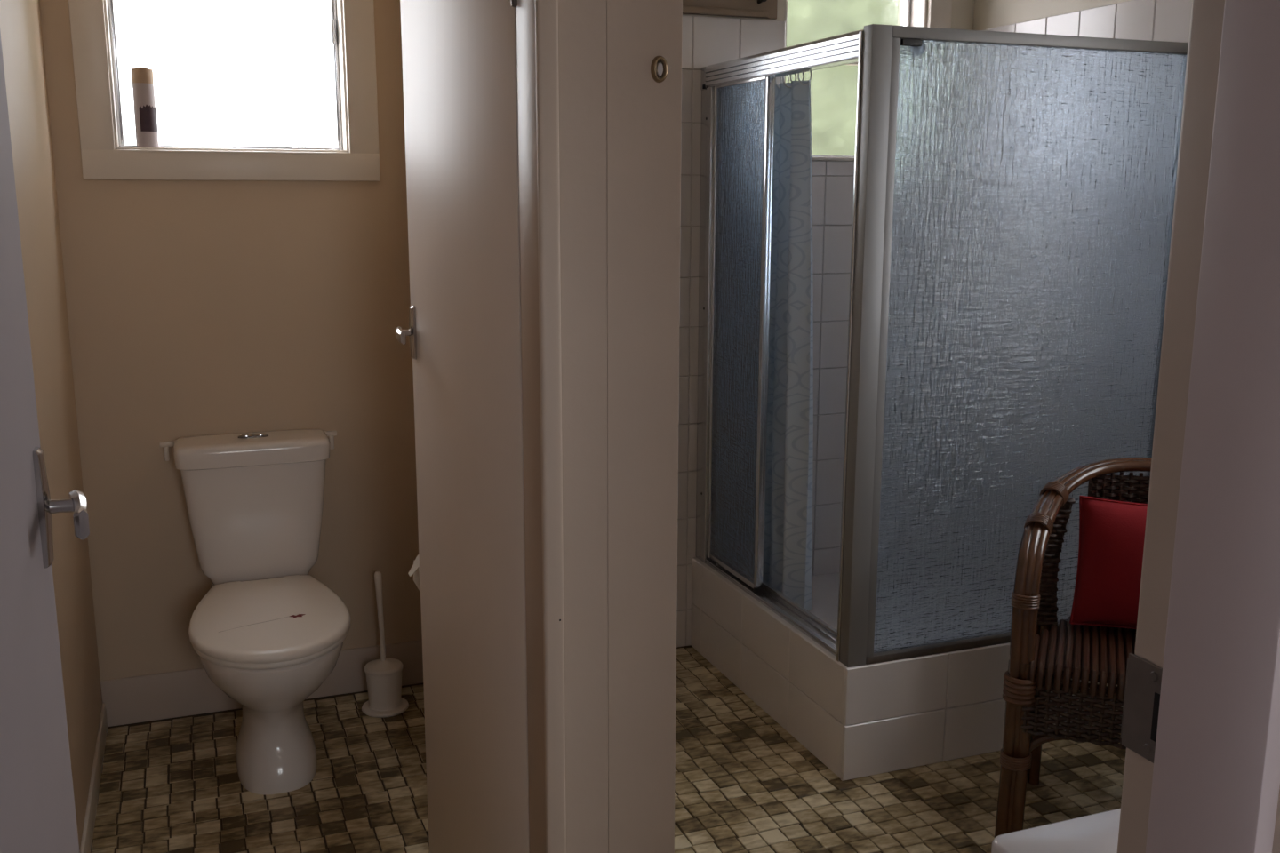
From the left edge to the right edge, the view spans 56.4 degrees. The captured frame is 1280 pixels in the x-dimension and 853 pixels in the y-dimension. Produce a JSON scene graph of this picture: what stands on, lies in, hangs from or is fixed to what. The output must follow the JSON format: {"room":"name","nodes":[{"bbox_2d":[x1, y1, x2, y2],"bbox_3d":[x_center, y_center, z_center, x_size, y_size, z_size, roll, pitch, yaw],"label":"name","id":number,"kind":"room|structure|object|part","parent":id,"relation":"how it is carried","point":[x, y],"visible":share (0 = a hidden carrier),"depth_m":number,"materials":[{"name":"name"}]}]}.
{"room":"bathroom","nodes":[
{"label":"bathroom","id":0,"kind":"room"},
{"bbox_2d":[0,0,102,852],"bbox_3d":[-1.021,-0.089,1.724,0.120,2.400,2.851,-4,12,-20],"label":"wall","id":1,"kind":"structure","parent":0,"point":[20,25],"depth_m":2.65,"materials":[{"name":"beige paint"}]},
{"bbox_2d":[80,703,107,852],"bbox_3d":[-1.172,0.941,2.511,0.009,0.075,1.654,-4,12,-20],"label":"baseboard","id":2,"kind":"structure","parent":1,"relation":"attached to","point":[87,836],"depth_m":2.85,"materials":[{"name":"white paint"}]},
{"bbox_2d":[39,0,974,681],"bbox_3d":[-0.221,-0.452,3.578,2.952,2.400,0.143,-4,12,-20],"label":"wall","id":3,"kind":"structure","parent":0,"point":[195,308],"depth_m":3.27,"materials":[{"name":"beige paint"}]},
{"bbox_2d":[68,0,380,181],"bbox_3d":[-1.078,-1.062,3.119,0.740,0.821,0.138,-4,12,-20],"label":"window","id":4,"kind":"structure","parent":3,"relation":"in","point":[105,155],"depth_m":3.12,"materials":[{"name":"white paint"}]},
{"bbox_3d":[-1.366,-1.027,2.949,0.079,0.675,0.018,-4,12,-20],"label":"casing","id":5,"kind":"part","parent":4,"relation":"part of","materials":[{"name":"white paint"}]},
{"bbox_2d":[130,66,159,147],"bbox_3d":[-1.276,-0.822,3.080,0.055,0.200,0.055,-4,12,-20],"label":"spray can","id":6,"kind":"object","parent":4,"relation":"on","point":[142,77],"visible":0.97,"depth_m":3.06,"materials":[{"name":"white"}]},
{"bbox_3d":[-1.058,-0.685,3.136,0.740,0.075,0.018,-4,12,-20],"label":"casing","id":7,"kind":"part","parent":4,"relation":"part of","materials":[{"name":"white paint"}]},
{"bbox_3d":[-1.094,-0.750,3.219,0.544,0.008,0.028,-4,12,-20],"label":"sash rail","id":8,"kind":"part","parent":4,"relation":"part of","materials":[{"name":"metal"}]},
{"bbox_3d":[-1.082,-0.736,3.192,0.590,0.011,0.120,-4,12,-20],"label":"sill","id":9,"kind":"part","parent":4,"relation":"part of","materials":[{"name":"white paint"}]},
{"bbox_3d":[-0.748,-1.070,3.179,0.079,0.675,0.018,-4,12,-20],"label":"casing","id":10,"kind":"part","parent":4,"relation":"part of","materials":[{"name":"white paint"}]},
{"bbox_2d":[100,640,423,727],"bbox_3d":[-1.054,0.731,3.422,0.890,0.135,0.011,-4,12,-20],"label":"baseboard","id":11,"kind":"structure","parent":3,"relation":"attached to","point":[128,700],"depth_m":3.35,"materials":[{"name":"wood"}]},
{"bbox_2d":[776,62,855,77],"bbox_3d":[0.473,-0.956,3.164,0.040,0.040,0.924,-4,12,-20],"label":"curtain rod","id":12,"kind":"object","parent":3,"relation":"attached to","point":[852,62],"visible":0.02,"depth_m":3.15,"materials":[{"name":"silver metal"}]},
{"bbox_2d":[763,71,813,610],"bbox_3d":[0.402,-0.251,3.486,0.076,1.530,0.411,-4,12,-20],"label":"shower curtain","id":13,"kind":"object","parent":12,"relation":"hanging from","point":[788,545],"visible":0.54,"depth_m":3.41,"materials":[{"name":"fabric"}]},
{"bbox_2d":[682,0,951,160],"bbox_3d":[0.489,-1.167,3.686,1.030,0.675,0.167,-4,12,-20],"label":"window","id":14,"kind":"structure","parent":3,"relation":"in","point":[833,89],"depth_m":3.79,"materials":[{"name":"clear glass"}]},
{"bbox_3d":[0.223,-1.280,3.496,0.415,0.141,0.047,-4,12,-20],"label":"peg rail","id":15,"kind":"part","parent":14,"relation":"part of","materials":[{"name":"brown wood"}]},
{"bbox_3d":[0.640,-1.015,3.833,0.465,0.290,0.004,-4,12,-20],"label":"pane","id":16,"kind":"part","parent":14,"relation":"part of","materials":[{"name":"clear glass"}]},
{"bbox_3d":[0.653,-0.855,3.828,0.505,0.011,0.137,-4,12,-20],"label":"sill","id":17,"kind":"part","parent":14,"relation":"part of","materials":[{"name":"white paint"}]},
{"bbox_3d":[0.639,-0.872,3.863,0.459,0.008,0.028,-4,12,-20],"label":"sash rail","id":18,"kind":"part","parent":14,"relation":"part of","materials":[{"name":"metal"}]},
{"bbox_3d":[0.641,-1.343,3.768,0.465,0.319,0.004,-4,12,-20],"label":"pane","id":19,"kind":"part","parent":14,"relation":"part of","materials":[{"name":"clear glass"}]},
{"bbox_3d":[0.950,-1.392,3.770,0.080,0.262,0.018,-4,12,-20],"label":"casing","id":20,"kind":"part","parent":14,"relation":"part of","materials":[{"name":"white paint"}]},
{"bbox_2d":[90,645,1126,852],"bbox_3d":[0.299,1.020,2.454,2.952,0.051,3.110,-4,12,-20],"label":"floor","id":21,"kind":"structure","parent":0,"point":[743,784],"depth_m":2.94,"materials":[{"name":"tile"}]},
{"bbox_2d":[159,428,350,794],"bbox_3d":[-0.938,0.469,3.008,0.464,0.808,0.757,-4,12,-20],"label":"toilet","id":22,"kind":"object","parent":21,"relation":"on","point":[267,633],"visible":1,"depth_m":3.05,"materials":[{"name":"white ceramic"}]},
{"bbox_3d":[-1.033,0.058,3.186,0.394,0.059,0.192,-4,12,-20],"label":"cistern lid","id":23,"kind":"part","parent":22,"relation":"part of","materials":[{"name":"white ceramic"}]},
{"bbox_3d":[-0.904,0.463,2.914,0.372,0.028,0.562,-4,12,-20],"label":"lid","id":24,"kind":"part","parent":22,"relation":"part of","materials":[{"name":"white plastic"}]},
{"bbox_3d":[-0.904,0.485,2.918,0.363,0.018,0.548,-4,12,-20],"label":"seat","id":25,"kind":"part","parent":22,"relation":"part of","materials":[{"name":"white plastic"}]},
{"bbox_2d":[361,571,408,718],"bbox_3d":[-0.725,0.604,3.366,0.132,0.408,0.132,-4,12,-20],"label":"toilet brush","id":26,"kind":"object","parent":21,"relation":"on","point":[383,675],"visible":1,"depth_m":3.35,"materials":[{"name":"white plastic"}]},
{"bbox_3d":[-0.729,0.535,3.351,0.023,0.268,0.020,-4,12,-20],"label":"brush handle","id":27,"kind":"part","parent":26,"relation":"part of","materials":[{"name":"white plastic"}]},
{"bbox_2d":[364,657,402,709],"bbox_3d":[-0.726,0.725,3.390,0.108,0.132,0.108,-4,12,-20],"label":"pot","id":28,"kind":"object","parent":26,"relation":"attached to","point":[383,675],"depth_m":3.36,"materials":[{"name":"white plastic"}]},
{"bbox_2d":[691,557,1123,781],"bbox_3d":[0.783,0.623,3.571,0.955,0.300,0.968,-4,12,-20],"label":"shower tray","id":29,"kind":"object","parent":21,"relation":"on","point":[883,717],"visible":0.63,"depth_m":3.09,"materials":[{"name":"grey tile"}]},
{"bbox_2d":[695,24,1188,667],"bbox_3d":[0.786,-0.268,3.398,0.953,1.515,0.965,-4,12,-20],"label":"screen","id":30,"kind":"object","parent":29,"relation":"on","point":[1014,193],"visible":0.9,"depth_m":2.96,"materials":[{"name":"glass"}]},
{"bbox_3d":[0.278,0.433,3.594,0.012,0.016,0.315,-4,12,-20],"label":"rail","id":31,"kind":"part","parent":30,"relation":"part of","materials":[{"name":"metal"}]},
{"bbox_3d":[0.280,-0.264,3.457,0.004,1.409,0.319,-4,12,-20],"label":"glass","id":32,"kind":"part","parent":30,"relation":"part of","materials":[{"name":"blue"}]},
{"bbox_3d":[0.283,-0.961,3.319,0.012,0.016,0.315,-4,12,-20],"label":"rail","id":33,"kind":"part","parent":30,"relation":"part of","materials":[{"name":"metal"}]},
{"bbox_3d":[0.531,-0.155,2.820,0.052,1.515,0.040,-4,12,-20],"label":"corner post","id":34,"kind":"part","parent":30,"relation":"part of","materials":[{"name":"silver metal"}]},
{"bbox_3d":[0.974,0.548,3.126,0.897,0.020,0.036,-4,12,-20],"label":"sill","id":35,"kind":"part","parent":30,"relation":"part of","materials":[{"name":"metal"}]},
{"bbox_3d":[0.971,-0.182,2.981,0.847,1.473,0.005,-4,12,-20],"label":"glass","id":36,"kind":"part","parent":30,"relation":"part of","materials":[{"name":"blue"}]},
{"bbox_2d":[991,808,1120,852],"bbox_3d":[0.756,0.825,1.258,0.719,0.800,0.402,-4,12,-20],"label":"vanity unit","id":37,"kind":"object","parent":21,"relation":"on","point":[1098,833],"visible":0.43,"depth_m":1.23,"materials":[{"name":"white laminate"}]},
{"bbox_2d":[994,457,1151,838],"bbox_3d":[1.148,0.519,2.738,0.575,0.830,0.465,4,12,20],"label":"rattan chair","id":38,"kind":"object","parent":21,"relation":"on","point":[1045,655],"visible":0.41,"depth_m":2.66,"materials":[{"name":"wicker"}]},
{"bbox_3d":[0.844,0.731,2.687,0.064,0.431,0.035,4,12,20],"label":"leg","id":39,"kind":"part","parent":38,"relation":"part of","materials":[{"name":"wicker"}]},
{"bbox_3d":[0.969,0.682,2.938,0.052,0.432,0.055,4,12,20],"label":"leg","id":40,"kind":"part","parent":38,"relation":"part of","materials":[{"name":"wicker"}]},
{"bbox_3d":[0.977,0.324,2.857,0.103,0.315,0.021,1,11,5],"label":"post","id":41,"kind":"part","parent":38,"relation":"part of","materials":[{"name":"wicker"}]},
{"bbox_3d":[1.152,0.321,2.708,0.557,0.430,0.448,4,12,20],"label":"hoop rail","id":42,"kind":"part","parent":38,"relation":"part of","materials":[{"name":"wicker"}]},
{"bbox_3d":[1.137,0.524,2.710,0.470,0.016,0.330,4,12,20],"label":"seat","id":43,"kind":"part","parent":38,"relation":"part of","materials":[{"name":"wicker"}]},
{"bbox_2d":[1069,496,1147,629],"bbox_3d":[1.187,0.329,2.775,0.336,0.312,0.115,4,12,20],"label":"cushion","id":44,"kind":"object","parent":38,"relation":"on","point":[1112,532],"visible":0.52,"depth_m":2.77,"materials":[{"name":"red fabric"}]},
{"bbox_2d":[557,0,682,852],"bbox_3d":[-0.411,-0.071,1.644,0.963,2.400,0.106,-4,12,-20],"label":"wall","id":45,"kind":"structure","parent":0,"point":[620,128],"depth_m":1.74,"materials":[{"name":"beige paint"}]},
{"bbox_2d":[395,0,529,852],"bbox_3d":[-0.324,0.018,2.121,0.084,2.018,0.696,-5,12,-24],"label":"door","id":46,"kind":"structure","parent":45,"relation":"in","point":[459,57],"depth_m":2.07,"materials":[{"name":"white paint"}]},
{"bbox_3d":[-0.467,-0.177,2.331,0.013,0.031,0.095,-3,12,-17],"label":"lever","id":47,"kind":"part","parent":46,"relation":"part of","materials":[{"name":"silver metal"}]},
{"bbox_3d":[-0.453,-0.187,2.377,0.010,0.106,0.030,-5,12,-24],"label":"handle plate","id":48,"kind":"part","parent":46,"relation":"part of","materials":[{"name":"silver metal"}]},
{"bbox_2d":[516,0,566,852],"bbox_3d":[-0.495,0.103,1.640,0.780,2.060,0.118,-4,12,-20],"label":"trim","id":49,"kind":"structure","parent":45,"relation":"attached to","point":[537,20],"depth_m":1.72,"materials":[{"name":"beige paint"}]},
{"bbox_2d":[650,56,668,82],"bbox_3d":[0.028,-0.499,1.667,0.025,0.037,0.008,-4,12,-20],"label":"wall hook","id":50,"kind":"object","parent":45,"relation":"attached to","point":[659,67],"visible":1,"depth_m":1.67,"materials":[{"name":"gold metal"}]},
{"bbox_2d":[973,0,1191,42],"bbox_3d":[1.623,-0.274,2.707,0.130,2.400,2.851,-4,12,-20],"label":"wall","id":51,"kind":"structure","parent":0,"point":[1165,20],"depth_m":3.34,"materials":[{"name":"tile"}]},
{"bbox_3d":[0.465,0.115,0.714,3.732,2.400,0.129,-4,12,-20],"label":"wall","id":52,"kind":"structure","parent":0,"visible":0},
{"bbox_2d":[0,31,89,852],"bbox_3d":[-0.465,0.261,0.892,0.086,2.020,0.780,-4,12,-20],"label":"door","id":53,"kind":"structure","parent":52,"relation":"in","point":[37,810],"depth_m":1.07,"materials":[{"name":"paint"}]},
{"bbox_3d":[-0.585,0.079,1.175,0.010,0.118,0.031,-4,12,-20],"label":"handle plate","id":54,"kind":"part","parent":53,"relation":"part of","materials":[{"name":"silver metal"}]},
{"bbox_3d":[-0.539,0.085,1.151,0.014,0.033,0.100,-6,13,-27],"label":"lever","id":55,"kind":"part","parent":53,"relation":"part of","materials":[{"name":"silver metal"}]},
{"bbox_2d":[1117,0,1279,852],"bbox_3d":[-0.008,0.316,0.569,0.750,2.060,0.135,-4,12,-20],"label":"trim","id":56,"kind":"structure","parent":52,"relation":"attached to","point":[1200,730],"depth_m":0.64,"materials":[{"name":"beige paint"}]},
{"bbox_3d":[0.305,0.169,0.714,0.007,0.060,0.037,-4,12,-20],"label":"strike plate","id":57,"kind":"part","parent":56,"relation":"part of","materials":[{"name":"metal"}]},
{"bbox_3d":[-0.308,-0.261,2.611,0.073,2.400,1.665,-4,12,-20],"label":"wall partition","id":58,"kind":"structure","parent":0,"visible":0},
{"bbox_2d":[408,554,420,591],"bbox_3d":[-0.509,0.360,2.970,0.136,0.110,0.118,-4,12,-20],"label":"toilet roll","id":59,"kind":"object","parent":58,"relation":"attached to","point":[414,571],"visible":0.16,"depth_m":2.93,"materials":[{"name":"white paper"}]},
{"bbox_3d":[-7.702,-2.099,20.334,50.000,0.100,36.475,-4,12,-20],"label":"lawn","id":60,"kind":"structure","parent":0,"visible":0},
{"bbox_2d":[272,119,336,147],"bbox_3d":[-1.666,-0.462,6.455,1.324,2.336,1.286,-4,12,-20],"label":"bush","id":61,"kind":"object","parent":60,"relation":"on","point":[320,131],"visible":0.02,"depth_m":6.13,"materials":[{"name":"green plant"}]}
]}

